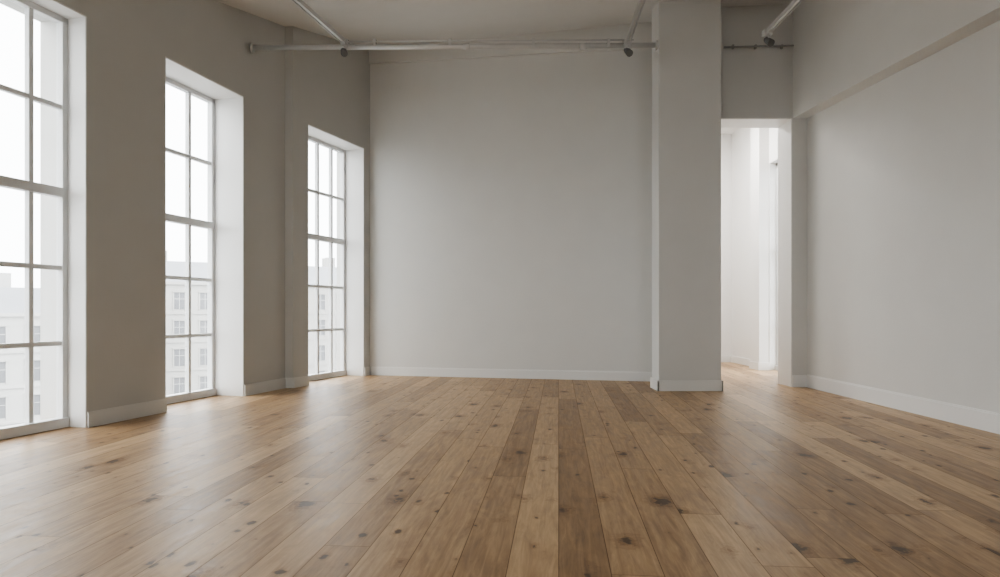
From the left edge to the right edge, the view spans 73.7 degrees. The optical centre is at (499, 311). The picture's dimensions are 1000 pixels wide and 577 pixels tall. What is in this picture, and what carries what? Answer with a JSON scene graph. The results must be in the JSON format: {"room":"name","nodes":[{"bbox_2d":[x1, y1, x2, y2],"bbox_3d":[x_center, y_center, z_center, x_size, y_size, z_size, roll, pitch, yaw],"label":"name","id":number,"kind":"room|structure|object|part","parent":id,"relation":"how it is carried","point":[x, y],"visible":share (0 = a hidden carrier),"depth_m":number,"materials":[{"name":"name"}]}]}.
{"room":"empty loft room","nodes":[
{"label":"empty loft room","id":0,"kind":"room"},
{"bbox_2d":[0,0,369,419],"bbox_3d":[-4.390,-1.775,3.417,0.791,5.550,15.647,0,0,15],"label":"wall","id":1,"kind":"structure","parent":0,"point":[129,42],"depth_m":6.61,"materials":[{"name":"paint"}]},
{"bbox_2d":[0,0,68,439],"bbox_3d":[-3.946,-0.775,5.162,0.090,3.546,1.336,0,0,14],"label":"frame","id":2,"kind":"object","parent":1,"relation":"attached to","point":[60,191],"visible":1,"depth_m":5.62,"materials":[{"name":"paint"}]},
{"bbox_2d":[30,0,86,427],"bbox_3d":[-3.830,-0.780,5.133,0.188,3.558,1.359,0,0,14],"label":"lining","id":3,"kind":"object","parent":1,"relation":"attached to","point":[77,22],"visible":1,"depth_m":5.78,"materials":[{"name":"white paint"}]},
{"bbox_2d":[166,77,215,403],"bbox_3d":[-3.595,-0.775,7.396,0.090,3.546,1.261,0,0,14],"label":"frame","id":4,"kind":"object","parent":1,"relation":"attached to","point":[187,220],"visible":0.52,"depth_m":7.68,"materials":[{"name":"paint"}]},
{"bbox_2d":[165,57,243,397],"bbox_3d":[-3.384,-0.780,7.344,0.383,3.558,1.284,0,0,14],"label":"lining","id":5,"kind":"object","parent":1,"relation":"attached to","point":[229,105],"visible":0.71,"depth_m":7.94,"materials":[{"name":"white paint"}]},
{"bbox_2d":[87,367,369,427],"bbox_3d":[-4.155,0.932,3.296,0.287,0.135,15.115,0,0,15],"label":"baseboard","id":6,"kind":"structure","parent":1,"relation":"attached to","point":[132,411],"depth_m":6.47,"materials":[{"name":"paint"}]},
{"bbox_2d":[308,136,346,380],"bbox_3d":[-2.700,-0.775,9.872,0.090,3.546,1.404,0,0,20],"label":"frame","id":7,"kind":"object","parent":1,"relation":"attached to","point":[342,372],"visible":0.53,"depth_m":10.18,"materials":[{"name":"paint"}]},
{"bbox_2d":[308,124,363,375],"bbox_3d":[-2.524,-0.780,9.808,0.325,3.558,1.427,0,0,20],"label":"lining","id":8,"kind":"object","parent":1,"relation":"attached to","point":[354,153],"visible":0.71,"depth_m":10.46,"materials":[{"name":"white paint"}]},
{"bbox_2d":[249,38,657,52],"bbox_3d":[-0.550,-3.192,8.000,4.870,0.155,0.110,0,0,0],"label":"ceiling pipe","id":9,"kind":"object","parent":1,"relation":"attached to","point":[466,46],"visible":0.96,"depth_m":7.97,"materials":[{"name":"metal"}]},
{"bbox_2d":[0,362,999,576],"bbox_3d":[-0.900,1.100,4.750,11.800,0.200,18.900,0,0,0],"label":"floor","id":10,"kind":"structure","parent":0,"point":[347,475],"depth_m":3.78,"materials":[{"name":"brown wood"}]},
{"bbox_2d":[216,0,792,43],"bbox_3d":[-1.150,-3.925,3.250,11.500,1.375,15.900,0,0,0],"label":"ceiling","id":11,"kind":"structure","parent":0,"point":[355,20],"depth_m":8.70,"materials":[{"name":"paint"}]},
{"bbox_2d":[292,0,349,56],"bbox_3d":[-2.357,-3.259,5.730,0.118,0.431,4.784,0,0,12],"label":"pipe","id":12,"kind":"object","parent":11,"relation":"hanging from","point":[299,3],"visible":0.99,"depth_m":7.47,"materials":[{"name":"metal"}]},
{"bbox_3d":[-2.380,-3.231,5.700,0.058,0.048,4.716,0,0,13],"label":"rail","id":13,"kind":"part","parent":12,"relation":"part of","materials":[{"name":"metal"}]},
{"bbox_2d":[623,0,645,56],"bbox_3d":[1.430,-3.353,5.730,0.105,0.620,4.668,0,0,3],"label":"track light","id":14,"kind":"object","parent":11,"relation":"hanging from","point":[628,41],"visible":1,"depth_m":7.54,"materials":[{"name":"metal"}]},
{"bbox_2d":[762,0,802,46],"bbox_3d":[3.095,-3.395,5.430,0.100,0.703,4.660,0,0,0],"label":"pipe","id":15,"kind":"object","parent":11,"relation":"hanging from","point":[768,32],"visible":1,"depth_m":7.44,"materials":[{"name":"metal"}]},
{"bbox_3d":[3.090,-3.231,5.400,0.058,0.048,4.600,0,0,0],"label":"rail","id":16,"kind":"part","parent":15,"relation":"part of","materials":[{"name":"metal"}]},
{"bbox_2d":[370,48,651,374],"bbox_3d":[0.226,-1.775,10.221,4.630,5.550,0.300,0,0,13],"label":"wall","id":17,"kind":"structure","parent":0,"point":[511,196],"depth_m":10.08,"materials":[{"name":"paint"}]},
{"bbox_2d":[369,22,651,63],"bbox_3d":[0.100,-4.176,10.070,4.450,0.748,0.050,0,0,13],"label":"trim","id":18,"kind":"structure","parent":17,"relation":"attached to","point":[643,31],"depth_m":9.97,"materials":[{"name":"paint"}]},
{"bbox_2d":[371,367,651,380],"bbox_3d":[0.108,0.932,10.084,4.400,0.135,0.020,0,0,13],"label":"baseboard","id":19,"kind":"structure","parent":17,"relation":"attached to","point":[389,371],"depth_m":10.05,"materials":[{"name":"white wood"}]},
{"bbox_2d":[652,0,720,379],"bbox_3d":[2.405,-1.775,8.633,0.790,5.550,0.385,0,0,0],"label":"column","id":20,"kind":"structure","parent":0,"point":[686,62],"depth_m":8.44,"materials":[{"name":"paint"}]},
{"bbox_2d":[650,377,722,390],"bbox_3d":[2.405,0.932,8.630,0.830,0.135,0.420,0,0,0],"label":"baseboard","id":21,"kind":"structure","parent":20,"relation":"attached to","point":[658,385],"depth_m":8.42,"materials":[{"name":"paint"}]},
{"bbox_2d":[721,134,731,355],"bbox_3d":[3.600,-1.275,13.400,2.600,4.550,0.200,0,0,0],"label":"wall","id":22,"kind":"structure","parent":0,"point":[726,139],"depth_m":13.30,"materials":[{"name":"white paint"}]},
{"bbox_2d":[721,128,738,133],"bbox_3d":[3.500,-3.625,11.411,2.800,0.150,4.179,0,0,0],"label":"ceiling","id":23,"kind":"structure","parent":0,"point":[723,130],"depth_m":13.04,"materials":[{"name":"white paint"}]},
{"bbox_2d":[732,128,777,362],"bbox_3d":[4.675,-1.275,11.315,0.450,4.550,3.970,0,0,0],"label":"wall","id":24,"kind":"structure","parent":0,"point":[753,149],"depth_m":11.85,"materials":[{"name":"white paint"}]},
{"bbox_2d":[721,356,769,369],"bbox_3d":[3.470,0.935,11.355,2.300,0.130,3.890,0,0,0],"label":"baseboard","id":25,"kind":"structure","parent":24,"relation":"attached to","point":[739,360],"depth_m":12.45,"materials":[{"name":"white wood"}]},
{"bbox_2d":[769,158,777,369],"bbox_3d":[4.681,-0.780,10.950,0.118,3.558,0.999,0,0,0],"label":"lining","id":26,"kind":"object","parent":24,"relation":"attached to","point":[772,165],"visible":0.45,"depth_m":11.44,"materials":[{"name":"white paint"}]},
{"bbox_2d":[775,163,777,370],"bbox_3d":[4.765,-0.775,10.950,0.090,3.546,0.976,0,0,0],"label":"frame","id":27,"kind":"object","parent":24,"relation":"attached to","point":[776,365],"visible":0.13,"depth_m":11.39,"materials":[{"name":"paint"}]},
{"bbox_2d":[721,4,806,374],"bbox_3d":[3.400,-1.775,9.390,2.200,5.550,1.120,0,0,0],"label":"wall","id":28,"kind":"structure","parent":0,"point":[755,83],"depth_m":8.90,"materials":[{"name":"paint"}]},
{"bbox_2d":[721,118,791,386],"bbox_3d":[3.350,-0.795,9.113,1.099,3.588,0.435,0,0,0],"label":"door frame","id":29,"kind":"structure","parent":28,"relation":"attached to","point":[784,125],"depth_m":9.07,"materials":[{"name":"white paint"}]},
{"bbox_2d":[724,44,793,48],"bbox_3d":[3.440,-3.530,8.874,0.920,0.050,0.051,0,0,0],"label":"conduit pipe","id":30,"kind":"object","parent":28,"relation":"attached to","point":[732,46],"visible":1,"depth_m":8.85,"materials":[{"name":"grey metal"}]},
{"bbox_2d":[792,375,805,386],"bbox_3d":[3.989,0.922,8.889,0.178,0.155,0.022,0,0,0],"label":"baseboard","id":31,"kind":"structure","parent":28,"relation":"attached to","point":[797,380],"depth_m":8.88,"materials":[{"name":"white wood"}]},
{"bbox_2d":[807,20,999,412],"bbox_3d":[4.260,-1.775,2.350,0.320,5.550,13.100,0,0,0],"label":"wall","id":32,"kind":"structure","parent":0,"point":[903,171],"depth_m":6.59,"materials":[{"name":"paint"}]},
{"bbox_2d":[793,0,999,117],"bbox_3d":[4.008,-3.207,2.347,0.215,2.686,13.095,0,0,0],"label":"ceiling beam","id":33,"kind":"structure","parent":32,"relation":"attached to","point":[842,48],"depth_m":7.18,"materials":[{"name":"white paint"}]},
{"bbox_2d":[806,374,999,433],"bbox_3d":[4.099,0.916,2.390,0.024,0.168,12.980,0,0,0],"label":"baseboard","id":34,"kind":"structure","parent":32,"relation":"attached to","point":[989,421],"depth_m":6.57,"materials":[{"name":"white wood"}]},
{"label":"outside","id":35,"kind":"structure","parent":0,"visible":0},
{"bbox_3d":[-40.000,15.200,40.000,200.000,0.400,240.000,0,0,0],"label":"ground","id":36,"kind":"structure","parent":35,"visible":0},
{"bbox_2d":[0,273,39,426],"bbox_3d":[-48.000,5.700,60.000,9.500,18.600,26.500,0,0,40],"label":"apartment building","id":37,"kind":"structure","parent":36,"relation":"on","point":[12,299],"depth_m":59.12,"materials":[{"name":"stone"}]},
{"bbox_2d":[166,250,336,394],"bbox_3d":[-30.000,4.000,82.000,26.500,22.000,10.500,0,0,-32],"label":"apartment building","id":38,"kind":"structure","parent":36,"relation":"on","point":[175,289],"depth_m":73.97,"materials":[{"name":"stone"}]}
]}

